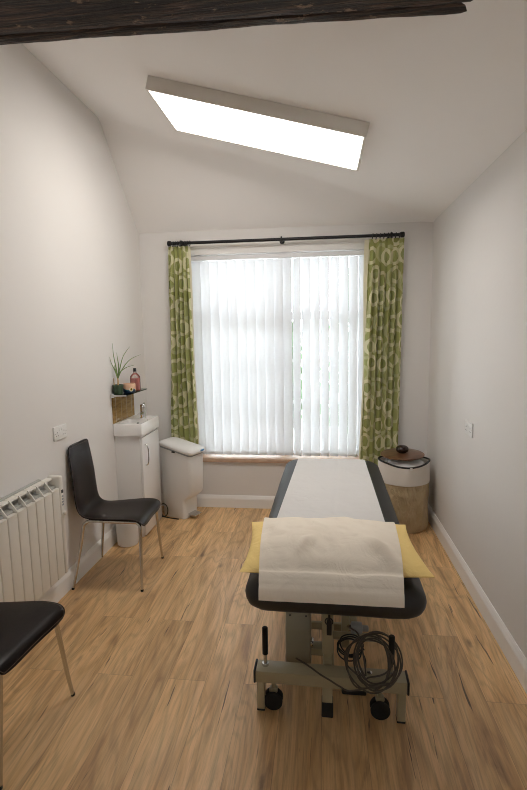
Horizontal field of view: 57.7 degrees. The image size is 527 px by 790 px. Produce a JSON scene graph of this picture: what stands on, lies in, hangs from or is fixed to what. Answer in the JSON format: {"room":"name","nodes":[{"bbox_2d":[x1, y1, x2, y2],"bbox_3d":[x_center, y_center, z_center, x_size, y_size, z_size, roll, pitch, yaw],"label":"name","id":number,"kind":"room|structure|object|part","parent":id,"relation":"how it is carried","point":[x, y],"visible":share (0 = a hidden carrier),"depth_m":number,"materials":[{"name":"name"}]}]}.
{"room":"examination room","nodes":[
{"label":"examination room","id":0,"kind":"room"},
{"bbox_2d":[0,43,146,568],"bbox_3d":[-1.495,-0.182,1.617,0.140,3.237,5.776,0,7,7],"label":"wall","id":1,"kind":"structure","parent":0,"point":[70,277],"depth_m":2.97,"materials":[{"name":"paint"}]},
{"bbox_2d":[0,475,68,601],"bbox_3d":[-1.253,0.806,2.520,0.122,0.600,0.654,0,7,7],"label":"radiator","id":2,"kind":"object","parent":1,"relation":"attached to","point":[33,543],"visible":0.98,"depth_m":2.53,"materials":[{"name":"metal"}]},
{"bbox_3d":[-1.310,0.528,2.448,0.018,0.022,0.570,0,7,7],"label":"plate","id":3,"kind":"part","parent":2,"relation":"part of","materials":[{"name":"white metal"}]},
{"bbox_3d":[-1.214,0.766,2.825,0.082,0.600,0.034,0,7,7],"label":"panel","id":4,"kind":"part","parent":2,"relation":"part of","materials":[{"name":"metal"}]},
{"bbox_2d":[53,423,66,441],"bbox_3d":[-1.257,0.231,2.955,0.012,0.086,0.146,0,7,7],"label":"wall socket","id":5,"kind":"object","parent":1,"relation":"attached to","point":[59,432],"visible":1,"depth_m":2.94,"materials":[{"name":"white plastic"}]},
{"bbox_2d":[37,525,116,602],"bbox_3d":[-1.433,1.385,1.465,0.018,0.125,4.790,0,7,7],"label":"baseboard","id":6,"kind":"structure","parent":1,"relation":"attached to","point":[92,556],"depth_m":3.19,"materials":[{"name":"paint"}]},
{"bbox_2d":[112,394,134,423],"bbox_3d":[-1.142,0.094,3.908,0.010,0.208,0.416,0,7,7],"label":"backsplash","id":7,"kind":"structure","parent":1,"relation":"attached to","point":[122,407],"depth_m":3.87,"materials":[{"name":"brown tile"}]},
{"bbox_2d":[110,388,146,397],"bbox_3d":[-1.085,-0.021,3.869,0.134,0.032,0.457,0,7,7],"label":"glass shelf","id":8,"kind":"object","parent":1,"relation":"attached to","point":[142,389],"visible":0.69,"depth_m":3.68,"materials":[{"name":"clear glass"}]},
{"bbox_3d":[-1.109,0.006,3.650,0.130,0.014,0.013,0,7,7],"label":"edge rail","id":9,"kind":"part","parent":8,"relation":"part of","materials":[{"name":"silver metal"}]},
{"bbox_2d":[110,344,140,394],"bbox_3d":[-1.065,-0.207,3.716,0.242,0.395,0.104,-4,8,-22],"label":"potted plant","id":10,"kind":"object","parent":8,"relation":"on","point":[118,388],"visible":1,"depth_m":3.69,"materials":[{"name":"green plant"}]},
{"bbox_3d":[-1.126,-0.043,3.707,0.084,0.074,0.084,0,7,7],"label":"pot","id":11,"kind":"part","parent":10,"relation":"part of","materials":[{"name":"green ceramic"}]},
{"bbox_2d":[123,383,135,392],"bbox_3d":[-1.065,-0.055,3.793,0.102,0.074,0.102,0,7,7],"label":"candle","id":12,"kind":"object","parent":8,"relation":"on","point":[127,387],"visible":0.97,"depth_m":3.75,"materials":[{"name":"brown wax"}]},
{"bbox_2d":[130,368,140,390],"bbox_3d":[-1.051,-0.127,3.914,0.082,0.186,0.082,0,7,7],"label":"soap bottle","id":13,"kind":"object","parent":8,"relation":"on","point":[136,381],"visible":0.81,"depth_m":3.90,"materials":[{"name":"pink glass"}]},
{"bbox_2d":[2,506,526,789],"bbox_3d":[-0.135,1.453,1.742,2.828,0.120,5.926,0,7,7],"label":"floor","id":14,"kind":"structure","parent":0,"point":[165,698],"depth_m":2.13,"materials":[{"name":"brown wood"}]},
{"bbox_2d":[0,601,74,789],"bbox_3d":[-1.134,0.928,1.915,0.504,0.907,0.470,1,7,11],"label":"chair","id":15,"kind":"object","parent":14,"relation":"on","point":[23,624],"visible":1,"depth_m":1.92,"materials":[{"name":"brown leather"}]},
{"bbox_3d":[-0.955,1.184,1.728,0.049,0.436,0.106,-5,9,-31],"label":"leg","id":16,"kind":"part","parent":15,"relation":"part of","materials":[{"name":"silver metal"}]},
{"bbox_3d":[-1.107,0.939,1.912,0.448,0.081,0.410,1,7,11],"label":"seat","id":17,"kind":"part","parent":15,"relation":"part of","materials":[{"name":"brown leather"}]},
{"bbox_3d":[-0.887,1.138,2.082,0.106,0.436,0.049,-6,9,-36],"label":"leg","id":18,"kind":"part","parent":15,"relation":"part of","materials":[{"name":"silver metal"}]},
{"bbox_2d":[68,439,163,591],"bbox_3d":[-0.986,0.761,3.199,0.504,0.907,0.470,0,7,4],"label":"chair","id":19,"kind":"object","parent":14,"relation":"on","point":[89,505],"visible":1,"depth_m":3.15,"materials":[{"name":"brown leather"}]},
{"bbox_3d":[-1.158,1.016,3.068,0.163,0.437,0.048,-4,8,-24],"label":"leg","id":20,"kind":"part","parent":19,"relation":"part of","materials":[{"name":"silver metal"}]},
{"bbox_3d":[-1.203,0.529,3.185,0.076,0.436,0.324,0,7,4],"label":"backrest","id":21,"kind":"part","parent":19,"relation":"part of","materials":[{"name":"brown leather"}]},
{"bbox_3d":[-1.131,0.971,3.414,0.163,0.437,0.048,4,9,33],"label":"leg","id":22,"kind":"part","parent":19,"relation":"part of","materials":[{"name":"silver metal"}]},
{"bbox_3d":[-0.957,0.807,3.046,0.260,0.023,0.023,0,7,7],"label":"seat rail","id":23,"kind":"part","parent":19,"relation":"part of","materials":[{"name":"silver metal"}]},
{"bbox_3d":[-0.959,0.771,3.198,0.448,0.081,0.410,0,7,4],"label":"seat","id":24,"kind":"part","parent":19,"relation":"part of","materials":[{"name":"brown leather"}]},
{"bbox_3d":[-0.784,1.014,3.032,0.049,0.436,0.106,-7,9,-38],"label":"leg","id":25,"kind":"part","parent":19,"relation":"part of","materials":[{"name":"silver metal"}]},
{"bbox_3d":[-0.756,0.968,3.392,0.106,0.436,0.049,-8,10,-43],"label":"leg","id":26,"kind":"part","parent":19,"relation":"part of","materials":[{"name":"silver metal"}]},
{"bbox_2d":[115,524,138,546],"bbox_3d":[-1.050,1.029,3.698,0.191,0.252,0.186,0,7,7],"label":"waste bin","id":27,"kind":"object","parent":14,"relation":"on","point":[127,534],"visible":0.52,"depth_m":3.63,"materials":[{"name":"white plastic"}]},
{"bbox_2d":[115,428,161,536],"bbox_3d":[-1.011,0.705,3.965,0.254,0.826,0.377,0,7,7],"label":"vanity unit","id":28,"kind":"object","parent":14,"relation":"on","point":[137,457],"visible":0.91,"depth_m":3.78,"materials":[{"name":"white wood"}]},
{"bbox_2d":[113,415,158,435],"bbox_3d":[-1.031,0.247,3.904,0.230,0.094,0.404,0,7,7],"label":"washbasin","id":29,"kind":"object","parent":28,"relation":"in","point":[134,425],"visible":0.99,"depth_m":3.75,"materials":[{"name":"ceramic"}]},
{"bbox_2d":[137,402,146,418],"bbox_3d":[-1.001,0.132,3.931,0.054,0.125,0.134,0,7,7],"label":"mixer tap","id":30,"kind":"object","parent":29,"relation":"on","point":[142,413],"visible":1,"depth_m":3.94,"materials":[{"name":"silver metal"}]},
{"bbox_3d":[-0.922,0.474,3.788,0.034,0.177,0.012,0,7,7],"label":"handle","id":31,"kind":"part","parent":28,"relation":"part of","materials":[{"name":"silver metal"}]},
{"bbox_3d":[-0.926,0.706,3.955,0.019,0.788,0.377,0,7,7],"label":"door","id":32,"kind":"part","parent":28,"relation":"part of","materials":[{"name":"white wood"}]},
{"bbox_2d":[161,503,178,519],"bbox_3d":[-0.867,1.020,4.222,0.275,0.132,0.025,2,8,22],"label":"cord","id":33,"kind":"object","parent":14,"relation":"on","point":[162,503],"visible":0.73,"depth_m":4.21,"materials":[{"name":"grey plastic"}]},
{"bbox_2d":[159,437,204,518],"bbox_3d":[-0.713,0.735,4.246,0.364,0.686,0.232,3,8,29],"label":"pedal bin","id":34,"kind":"object","parent":14,"relation":"on","point":[181,459],"visible":0.98,"depth_m":4.17,"materials":[{"name":"white plastic"}]},
{"bbox_3d":[-0.718,0.445,4.209,0.364,0.102,0.232,3,8,29],"label":"bin lid","id":35,"kind":"part","parent":34,"relation":"part of","materials":[{"name":"white plastic"}]},
{"bbox_2d":[245,459,426,723],"bbox_3d":[0.399,0.927,2.781,0.706,0.641,1.937,0,7,8],"label":"couch","id":36,"kind":"object","parent":14,"relation":"on","point":[300,644],"visible":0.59,"depth_m":2.01,"materials":[{"name":"leather"}]},
{"bbox_3d":[-0.009,1.278,2.057,0.033,0.130,0.039,0,7,8],"label":"leg","id":37,"kind":"part","parent":36,"relation":"part of","materials":[{"name":"beige metal"}]},
{"bbox_3d":[0.007,1.080,2.046,0.028,0.183,0.028,0,7,8],"label":"lock lever","id":38,"kind":"part","parent":36,"relation":"part of","materials":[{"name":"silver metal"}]},
{"bbox_3d":[0.269,1.279,2.015,0.042,0.131,0.040,0,7,8],"label":"leg","id":39,"kind":"part","parent":36,"relation":"part of","materials":[{"name":"beige metal"}]},
{"bbox_2d":[277,458,384,521],"bbox_3d":[0.393,0.582,2.915,0.568,0.005,1.489,0,7,7],"label":"paper","id":40,"kind":"object","parent":36,"relation":"on","point":[317,488],"visible":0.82,"depth_m":2.88,"materials":[{"name":"white paper"}]},
{"bbox_3d":[0.375,1.111,2.753,0.050,0.045,1.415,0,7,8],"label":"rail","id":41,"kind":"part","parent":36,"relation":"part of","materials":[{"name":"beige metal"}]},
{"bbox_2d":[239,521,434,577],"bbox_3d":[0.293,0.637,2.076,0.766,0.104,0.524,0,7,7],"label":"pillow","id":42,"kind":"object","parent":36,"relation":"on","point":[413,565],"visible":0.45,"depth_m":1.91,"materials":[{"name":"yellow fabric"}]},
{"bbox_2d":[258,517,404,607],"bbox_3d":[0.289,0.644,2.092,0.642,0.186,0.679,0,7,7],"label":"towel","id":43,"kind":"object","parent":42,"relation":"on","point":[330,560],"visible":1,"depth_m":1.85,"materials":[{"name":"white fabric"}]},
{"bbox_2d":[295,621,402,693],"bbox_3d":[0.355,1.090,2.030,0.443,0.224,0.200,0,7,7],"label":"coiled cable","id":44,"kind":"object","parent":36,"relation":"on","point":[356,627],"visible":0.98,"depth_m":1.96,"materials":[{"name":"grey plastic"}]},
{"bbox_2d":[337,634,365,663],"bbox_3d":[0.393,1.181,2.127,0.138,0.266,0.107,0,7,7],"label":"cable","id":45,"kind":"object","parent":36,"relation":"attached to","point":[341,639],"visible":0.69,"depth_m":2.09,"materials":[{"name":"black rubber"}]},
{"bbox_3d":[0.569,1.279,1.978,0.033,0.130,0.039,0,7,8],"label":"leg","id":46,"kind":"part","parent":36,"relation":"part of","materials":[{"name":"beige metal"}]},
{"bbox_2d":[341,689,366,695],"bbox_3d":[0.406,1.316,2.153,0.110,0.030,0.070,0,7,7],"label":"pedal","id":47,"kind":"object","parent":14,"relation":"on","point":[361,693],"visible":0.16,"depth_m":2.12,"materials":[{"name":"black plastic"}]},
{"bbox_2d":[378,456,429,533],"bbox_3d":[1.154,0.797,3.954,0.423,0.574,0.427,0,7,7],"label":"laundry hamper","id":48,"kind":"object","parent":14,"relation":"on","point":[406,482],"visible":0.68,"depth_m":3.79,"materials":[{"name":"beige wicker"}]},
{"bbox_2d":[380,445,424,460],"bbox_3d":[1.141,0.457,3.928,0.347,0.091,0.347,-6,9,-36],"label":"wooden lid","id":49,"kind":"object","parent":48,"relation":"on","point":[401,452],"visible":1,"depth_m":3.88,"materials":[{"name":"brown wood"}]},
{"bbox_3d":[1.139,0.444,3.925,0.104,0.063,0.104,-4,9,-10],"label":"knob","id":50,"kind":"part","parent":49,"relation":"part of","materials":[{"name":"brown wood"}]},
{"bbox_2d":[22,0,526,233],"bbox_3d":[-0.174,-1.470,1.298,2.839,0.871,5.771,0,7,7],"label":"ceiling","id":51,"kind":"structure","parent":0,"point":[442,97],"depth_m":2.48,"materials":[{"name":"paint"}]},
{"bbox_2d":[0,0,472,44],"bbox_3d":[-0.359,-1.516,1.446,2.271,0.623,0.329,0,7,5],"label":"ceiling beam","id":52,"kind":"structure","parent":51,"relation":"attached to","point":[21,21],"depth_m":1.53,"materials":[{"name":"black wood"}]},
{"bbox_2d":[145,75,369,170],"bbox_3d":[-0.012,-1.570,2.801,1.198,0.386,0.544,0,7,7],"label":"ceiling light","id":53,"kind":"object","parent":51,"relation":"attached to","point":[311,135],"visible":1,"depth_m":2.67,"materials":[{"name":"white plastic"}]},
{"bbox_2d":[139,222,433,495],"bbox_3d":[0.188,-0.227,4.423,2.808,2.560,0.360,0,7,7],"label":"wall","id":54,"kind":"structure","parent":0,"point":[219,478],"depth_m":4.18,"materials":[{"name":"paint"}]},
{"bbox_2d":[161,493,274,508],"bbox_3d":[0.175,0.990,4.391,2.510,0.115,0.018,0,7,7],"label":"baseboard","id":55,"kind":"structure","parent":54,"relation":"attached to","point":[203,500],"depth_m":4.44,"materials":[{"name":"paint"}]},
{"bbox_2d":[188,238,368,255],"bbox_3d":[0.110,-1.277,4.125,1.560,0.089,0.036,0,7,7],"label":"blind headrail","id":56,"kind":"structure","parent":54,"relation":"attached to","point":[350,243],"depth_m":4.11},
{"bbox_2d":[195,249,363,452],"bbox_3d":[0.152,-0.383,4.477,1.560,1.953,0.072,0,7,7],"label":"window","id":57,"kind":"structure","parent":54,"relation":"in","point":[361,249],"depth_m":4.36,"materials":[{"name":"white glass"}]},
{"bbox_2d":[191,250,363,456],"bbox_3d":[0.133,-0.341,4.290,1.558,1.806,0.057,0,7,7],"label":"vertical blind","id":58,"kind":"object","parent":57,"relation":"attached to","point":[248,379],"visible":0.93,"depth_m":4.28,"materials":[{"name":"fabric"}]},
{"bbox_3d":[0.116,-1.216,4.179,1.552,0.042,0.048,0,7,7],"label":"head rail","id":59,"kind":"part","parent":58,"relation":"part of","materials":[{"name":"white plastic"}]},
{"bbox_2d":[203,453,358,462],"bbox_3d":[0.150,0.585,4.455,1.556,0.038,0.250,0,7,7],"label":"windowsill","id":60,"kind":"structure","parent":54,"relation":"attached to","point":[240,458],"depth_m":4.39,"materials":[{"name":"brown wood"}]},
{"bbox_2d":[167,232,404,246],"bbox_3d":[0.163,-1.312,4.047,1.997,0.054,0.107,0,7,7],"label":"pole","id":61,"kind":"object","parent":54,"relation":"attached to","point":[401,234],"visible":0.99,"depth_m":4.01,"materials":[{"name":"black metal"}]},
{"bbox_2d":[168,246,198,443],"bbox_3d":[-0.734,-0.325,4.282,0.263,1.946,0.088,0,7,7],"label":"curtain","id":62,"kind":"object","parent":61,"relation":"hanging from","point":[184,412],"visible":0.89,"depth_m":4.26,"materials":[{"name":"green fabric"}]},
{"bbox_2d":[359,237,403,465],"bbox_3d":[0.998,-0.325,4.071,0.350,1.946,0.098,0,7,7],"label":"curtain","id":63,"kind":"object","parent":61,"relation":"hanging from","point":[383,258],"visible":0.94,"depth_m":4.05,"materials":[{"name":"green fabric"}]},
{"bbox_2d":[427,129,526,658],"bbox_3d":[1.159,0.154,1.341,0.140,2.558,5.776,0,7,7],"label":"wall","id":64,"kind":"structure","parent":0,"point":[478,369],"depth_m":2.73,"materials":[{"name":"paint"}]},
{"bbox_2d":[465,420,472,437],"bbox_3d":[1.282,0.209,2.986,0.012,0.086,0.146,0,7,7],"label":"wall socket","id":65,"kind":"object","parent":64,"relation":"attached to","point":[468,425],"visible":1,"depth_m":2.96,"materials":[{"name":"white plastic"}]},
{"bbox_2d":[428,503,526,693],"bbox_3d":[1.103,1.337,1.527,0.018,0.125,5.526,0,7,7],"label":"baseboard","id":66,"kind":"structure","parent":64,"relation":"attached to","point":[508,645],"depth_m":2.66,"materials":[{"name":"paint"}]},
{"label":"outside","id":67,"kind":"structure","parent":0,"visible":0},
{"bbox_2d":[293,388,338,448],"bbox_3d":[0.148,1.694,1.218,18.000,0.225,30.000,0,7,7],"label":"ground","id":68,"kind":"structure","parent":67,"point":[320,388],"depth_m":8.30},
{"bbox_2d":[292,322,301,427],"bbox_3d":[0.497,-0.358,8.625,0.860,1.952,0.585,0,7,7],"label":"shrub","id":69,"kind":"object","parent":68,"relation":"on","point":[292,322],"visible":0.08,"depth_m":8.52,"materials":[{"name":"green plant"}]},
{"bbox_2d":[320,307,357,431],"bbox_3d":[1.409,-0.530,7.069,1.361,2.659,0.896,0,7,7],"label":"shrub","id":70,"kind":"object","parent":68,"relation":"on","point":[348,307],"visible":0.02,"depth_m":7.08,"materials":[{"name":"green plant"}]}
]}

